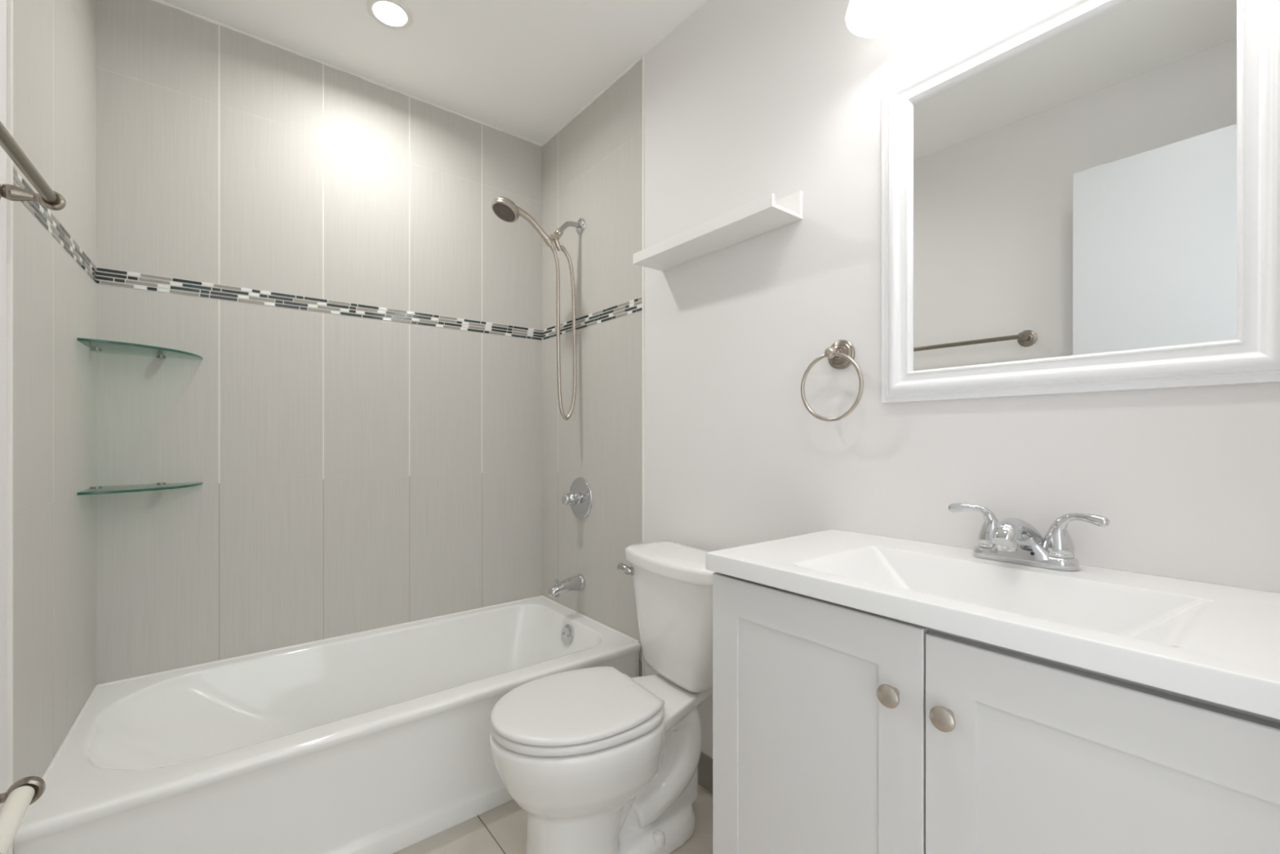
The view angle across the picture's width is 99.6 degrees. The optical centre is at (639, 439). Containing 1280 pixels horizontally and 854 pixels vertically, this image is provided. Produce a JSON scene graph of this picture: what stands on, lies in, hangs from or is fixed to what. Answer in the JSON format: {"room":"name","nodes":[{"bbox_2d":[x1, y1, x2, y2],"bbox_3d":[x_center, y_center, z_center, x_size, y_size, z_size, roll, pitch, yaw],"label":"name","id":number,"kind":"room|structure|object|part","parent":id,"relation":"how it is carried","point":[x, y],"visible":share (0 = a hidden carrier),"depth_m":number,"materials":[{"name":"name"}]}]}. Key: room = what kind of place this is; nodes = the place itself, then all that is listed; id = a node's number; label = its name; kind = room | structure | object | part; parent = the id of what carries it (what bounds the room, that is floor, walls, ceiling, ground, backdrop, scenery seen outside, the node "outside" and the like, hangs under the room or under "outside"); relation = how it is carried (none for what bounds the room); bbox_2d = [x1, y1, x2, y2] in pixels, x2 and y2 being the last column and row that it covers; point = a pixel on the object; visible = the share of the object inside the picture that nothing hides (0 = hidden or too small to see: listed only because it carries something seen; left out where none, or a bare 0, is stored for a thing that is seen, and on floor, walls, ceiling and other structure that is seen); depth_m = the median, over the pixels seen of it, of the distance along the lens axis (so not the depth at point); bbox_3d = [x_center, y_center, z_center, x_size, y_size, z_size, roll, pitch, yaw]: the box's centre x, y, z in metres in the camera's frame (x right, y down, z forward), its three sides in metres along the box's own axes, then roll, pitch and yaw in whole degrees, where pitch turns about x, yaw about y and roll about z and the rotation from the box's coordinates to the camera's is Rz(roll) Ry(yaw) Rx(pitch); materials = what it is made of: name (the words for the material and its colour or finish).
{"room":"bathroom","nodes":[
{"label":"bathroom","id":0,"kind":"room"},
{"bbox_2d":[0,0,96,853],"bbox_3d":[-0.939,-0.146,0.577,0.120,2.532,2.598,0,0,-37],"label":"wall","id":1,"kind":"structure","parent":0,"point":[55,41],"depth_m":1.25,"materials":[{"name":"tile"}]},
{"bbox_2d":[6,0,13,853],"bbox_3d":[-1.209,-0.146,1.020,0.034,2.532,0.009,0,0,-38],"label":"trim","id":2,"kind":"structure","parent":1,"relation":"attached to","point":[9,2],"depth_m":1.03,"materials":[{"name":"white"}]},
{"bbox_2d":[0,775,45,853],"bbox_3d":[-0.963,0.575,0.786,0.102,0.073,0.273,0,0,-38],"label":"toilet paper holder","id":3,"kind":"object","parent":1,"relation":"attached to","point":[25,791],"visible":1,"depth_m":0.84,"materials":[{"name":"silver metal"}]},
{"bbox_3d":[-1.019,0.575,0.870,0.086,0.045,0.028,0,0,-38],"label":"post","id":4,"kind":"part","parent":3,"relation":"part of","materials":[{"name":"silver metal"}]},
{"bbox_2d":[0,120,66,210],"bbox_3d":[-0.914,-0.443,0.717,0.095,0.073,0.737,0,0,-37],"label":"towel bar","id":5,"kind":"object","parent":1,"relation":"attached to","point":[50,199],"visible":1,"depth_m":0.94,"materials":[{"name":"silver metal"}]},
{"bbox_3d":[-1.109,-0.443,0.988,0.084,0.035,0.028,0,0,-38],"label":"post","id":6,"kind":"part","parent":5,"relation":"part of","materials":[{"name":"silver metal"}]},
{"bbox_2d":[13,167,96,284],"bbox_3d":[-1.435,-0.501,1.340,0.011,0.052,0.772,0,0,-37],"label":"trim","id":7,"kind":"structure","parent":1,"relation":"attached to","point":[44,216],"depth_m":1.29,"materials":[{"name":"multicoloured tile"}]},
{"bbox_2d":[96,0,542,684],"bbox_3d":[-1.099,-0.146,2.164,1.526,2.532,0.100,0,0,-38],"label":"wall","id":8,"kind":"structure","parent":0,"point":[357,474],"depth_m":1.97,"materials":[{"name":"tile"}]},
{"bbox_2d":[76,337,203,359],"bbox_3d":[-1.486,-0.268,1.630,0.261,0.017,0.254,0,0,-38],"label":"corner shelf","id":9,"kind":"object","parent":8,"relation":"attached to","point":[96,345],"visible":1,"depth_m":1.62,"materials":[{"name":"green glass"}]},
{"bbox_2d":[76,481,203,495],"bbox_3d":[-1.486,0.147,1.630,0.261,0.017,0.254,0,0,-38],"label":"corner shelf","id":10,"kind":"object","parent":8,"relation":"attached to","point":[158,486],"visible":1,"depth_m":1.59,"materials":[{"name":"green glass"}]},
{"bbox_2d":[96,266,542,340],"bbox_3d":[-1.069,-0.501,2.130,1.522,0.052,0.011,0,0,-38],"label":"trim","id":11,"kind":"structure","parent":8,"relation":"attached to","point":[108,277],"depth_m":1.97,"materials":[{"name":"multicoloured tile"}]},
{"bbox_2d":[22,595,639,821],"bbox_3d":[-0.843,0.754,1.824,1.553,0.010,0.755,0,0,-38],"label":"trim","id":12,"kind":"structure","parent":8,"relation":"attached to","point":[50,767],"depth_m":1.84,"materials":[{"name":"white"}]},
{"bbox_2d":[151,0,642,146],"bbox_3d":[-0.838,-1.412,1.820,1.561,0.016,0.780,0,0,-38],"label":"trim","id":13,"kind":"structure","parent":8,"relation":"attached to","point":[160,2],"depth_m":2.12,"materials":[{"name":"white"}]},
{"bbox_2d":[160,0,706,144],"bbox_3d":[-0.368,-1.452,1.138,2.080,0.080,2.760,0,0,-38],"label":"ceiling","id":14,"kind":"structure","parent":0,"point":[524,68],"depth_m":1.93,"materials":[{"name":"white paint"}]},
{"bbox_2d":[366,0,413,29],"bbox_3d":[-0.827,-1.409,1.789,0.140,0.006,0.140,0,0,-38],"label":"recessed light","id":15,"kind":"object","parent":14,"relation":"in","point":[392,14],"visible":1,"depth_m":1.79,"materials":[{"name":"white"}]},
{"bbox_2d":[391,783,712,853],"bbox_3d":[0.179,1.160,0.449,2.080,0.080,4.520,0,0,-38],"label":"floor","id":16,"kind":"structure","parent":0,"point":[501,828],"depth_m":1.53,"materials":[{"name":"tile"}]},
{"bbox_2d":[13,596,640,853],"bbox_3d":[-0.838,0.937,1.818,1.546,0.366,0.764,0,0,-38],"label":"bathtub","id":17,"kind":"object","parent":16,"relation":"on","point":[376,741],"visible":0.82,"depth_m":1.54,"materials":[{"name":"white ceramic"}]},
{"bbox_3d":[-0.299,0.811,2.248,0.036,0.081,0.080,0,0,-38],"label":"overflow plate","id":18,"kind":"part","parent":17,"relation":"part of","materials":[{"name":"silver metal"}]},
{"bbox_2d":[489,539,715,853],"bbox_3d":[-0.058,0.732,1.495,0.712,0.776,0.464,0,0,-38],"label":"toilet","id":19,"kind":"object","parent":16,"relation":"on","point":[600,759],"visible":0.98,"depth_m":1.42,"materials":[{"name":"white ceramic"}]},
{"bbox_3d":[-0.175,0.687,1.411,0.420,0.016,0.366,0,0,-38],"label":"lid","id":20,"kind":"part","parent":19,"relation":"part of","materials":[{"name":"white plastic"}]},
{"bbox_3d":[-0.166,0.710,1.416,0.439,0.022,0.375,0,0,-38],"label":"seat","id":21,"kind":"part","parent":19,"relation":"part of","materials":[{"name":"white plastic"}]},
{"bbox_3d":[-0.074,0.923,1.488,0.678,0.394,0.379,0,0,-38],"label":"bowl","id":22,"kind":"part","parent":19,"relation":"part of","materials":[{"name":"white ceramic"}]},
{"bbox_3d":[-0.046,0.416,1.748,0.045,0.033,0.086,0,0,-38],"label":"flush lever","id":23,"kind":"part","parent":19,"relation":"part of","materials":[{"name":"silver metal"}]},
{"bbox_3d":[0.123,0.366,1.633,0.222,0.043,0.440,0,0,-34],"label":"tank lid","id":24,"kind":"part","parent":19,"relation":"part of","materials":[{"name":"white ceramic"}]},
{"bbox_3d":[0.128,0.553,1.637,0.196,0.337,0.412,0,0,-34],"label":"tank","id":25,"kind":"part","parent":19,"relation":"part of","materials":[{"name":"white ceramic"}]},
{"bbox_2d":[712,572,1279,853],"bbox_3d":[0.575,0.694,0.904,0.472,0.853,0.850,0,0,-38],"label":"vanity cabinet","id":26,"kind":"object","parent":16,"relation":"on","point":[837,728],"visible":0.98,"depth_m":0.75,"materials":[{"name":"white paint"}]},
{"bbox_3d":[0.286,0.647,0.949,0.019,0.746,0.418,0,0,-38],"label":"door","id":27,"kind":"part","parent":26,"relation":"part of","materials":[{"name":"white paint"}]},
{"bbox_3d":[0.372,0.379,0.803,0.029,0.034,0.034,0,0,-38],"label":"knob","id":28,"kind":"part","parent":26,"relation":"part of","materials":[{"name":"silver metal"}]},
{"bbox_3d":[0.419,0.382,0.744,0.029,0.034,0.034,0,0,-38],"label":"knob","id":29,"kind":"part","parent":26,"relation":"part of","materials":[{"name":"silver metal"}]},
{"bbox_2d":[706,528,1279,719],"bbox_3d":[0.581,0.280,0.909,0.460,0.100,0.862,0,0,-38],"label":"vanity sink","id":30,"kind":"object","parent":26,"relation":"in","point":[1213,642],"visible":0.89,"depth_m":0.82,"materials":[{"name":"white ceramic"}]},
{"bbox_2d":[948,502,1109,570],"bbox_3d":[0.709,0.179,1.006,0.196,0.101,0.170,0,0,11],"label":"faucet","id":31,"kind":"object","parent":30,"relation":"on","point":[1010,540],"visible":1,"depth_m":0.97,"materials":[{"name":"silver metal"}]},
{"bbox_3d":[0.672,0.169,1.075,0.048,0.080,0.098,0,0,-38],"label":"lever handle","id":32,"kind":"part","parent":31,"relation":"part of","materials":[{"name":"silver metal"}]},
{"bbox_3d":[0.683,0.180,0.985,0.142,0.076,0.112,0,0,-38],"label":"spout","id":33,"kind":"part","parent":31,"relation":"part of","materials":[{"name":"silver metal"}]},
{"bbox_3d":[0.768,0.169,0.954,0.048,0.080,0.098,0,0,-38],"label":"lever handle","id":34,"kind":"part","parent":31,"relation":"part of","materials":[{"name":"silver metal"}]},
{"bbox_3d":[0.550,0.650,0.616,0.019,0.740,0.428,0,0,-38],"label":"door","id":35,"kind":"part","parent":26,"relation":"part of","materials":[{"name":"white paint"}]},
{"bbox_2d":[542,0,1279,758],"bbox_3d":[0.381,-0.146,1.627,0.122,2.532,2.592,0,0,-38],"label":"wall","id":36,"kind":"structure","parent":0,"point":[747,101],"depth_m":1.50,"materials":[{"name":"white paint"}]},
{"bbox_2d":[491,196,585,420],"bbox_3d":[-0.409,-0.515,2.203,0.398,0.870,0.111,0,0,-38],"label":"shower","id":37,"kind":"object","parent":36,"relation":"attached to","point":[504,208],"visible":1,"depth_m":2.25,"materials":[{"name":"silver metal"}]},
{"bbox_3d":[-0.428,-0.858,2.188,0.171,0.130,0.032,0,0,-38],"label":"handle","id":38,"kind":"part","parent":37,"relation":"part of","materials":[{"name":"silver metal"}]},
{"bbox_3d":[-0.301,-0.892,2.289,0.112,0.070,0.021,0,0,-38],"label":"shower arm","id":39,"kind":"part","parent":37,"relation":"part of","materials":[{"name":"silver metal"}]},
{"bbox_2d":[547,573,585,597],"bbox_3d":[-0.315,0.617,2.278,0.155,0.076,0.066,0,0,-38],"label":"tub spout","id":40,"kind":"object","parent":36,"relation":"attached to","point":[575,582],"visible":1,"depth_m":2.26,"materials":[{"name":"silver metal"}]},
{"bbox_2d":[561,477,592,519],"bbox_3d":[-0.289,0.252,2.299,0.089,0.178,0.178,0,0,-38],"label":"shower valve","id":41,"kind":"object","parent":36,"relation":"attached to","point":[580,497],"visible":1,"depth_m":2.29,"materials":[{"name":"silver metal"}]},
{"bbox_3d":[-0.293,0.252,2.295,0.077,0.062,0.062,0,0,-38],"label":"knob","id":42,"kind":"part","parent":41,"relation":"part of","materials":[{"name":"silver metal"}]},
{"bbox_2d":[542,296,642,340],"bbox_3d":[-0.228,-0.501,2.300,0.011,0.052,0.772,0,0,-38],"label":"trim","id":43,"kind":"structure","parent":36,"relation":"attached to","point":[635,305],"depth_m":2.22,"materials":[{"name":"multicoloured tile"}]},
{"bbox_2d":[642,55,644,675],"bbox_3d":[0.024,-0.146,2.001,0.035,2.532,0.009,0,0,-38],"label":"trim","id":44,"kind":"structure","parent":36,"relation":"attached to","point":[643,56],"depth_m":1.99,"materials":[{"name":"white"}]},
{"bbox_2d":[697,751,712,793],"bbox_3d":[0.256,1.067,1.689,0.020,0.105,0.762,0,0,-38],"label":"baseboard","id":45,"kind":"structure","parent":36,"relation":"attached to","point":[705,762],"depth_m":1.73,"materials":[{"name":"grey tile"}]},
{"bbox_2d":[633,191,802,271],"bbox_3d":[0.208,-0.630,1.644,0.130,0.074,0.579,0,0,-38],"label":"ledge shelf","id":46,"kind":"object","parent":36,"relation":"attached to","point":[762,215],"visible":1,"depth_m":1.56,"materials":[{"name":"white wood"}]},
{"bbox_2d":[800,339,863,421],"bbox_3d":[0.486,-0.147,1.350,0.062,0.206,0.172,0,0,-38],"label":"towel ring","id":47,"kind":"object","parent":36,"relation":"attached to","point":[841,354],"visible":1,"depth_m":1.35,"materials":[{"name":"silver metal"}]},
{"bbox_3d":[0.478,-0.214,1.344,0.042,0.029,0.029,0,0,-38],"label":"post","id":48,"kind":"part","parent":47,"relation":"part of","materials":[{"name":"silver metal"}]},
{"bbox_2d":[845,0,929,38],"bbox_3d":[0.674,-0.997,0.977,0.230,0.206,0.592,0,0,-38],"label":"vanity light","id":49,"kind":"object","parent":36,"relation":"attached to","point":[869,19],"visible":1,"depth_m":1.18,"materials":[{"name":"white glass"}]},
{"bbox_2d":[881,0,1279,403],"bbox_3d":[0.764,-0.457,1.024,0.032,0.742,0.630,0,0,-38],"label":"wall mirror","id":50,"kind":"object","parent":36,"relation":"attached to","point":[1078,196],"visible":1,"depth_m":0.98,"materials":[{"name":"white mirror"}]}
]}

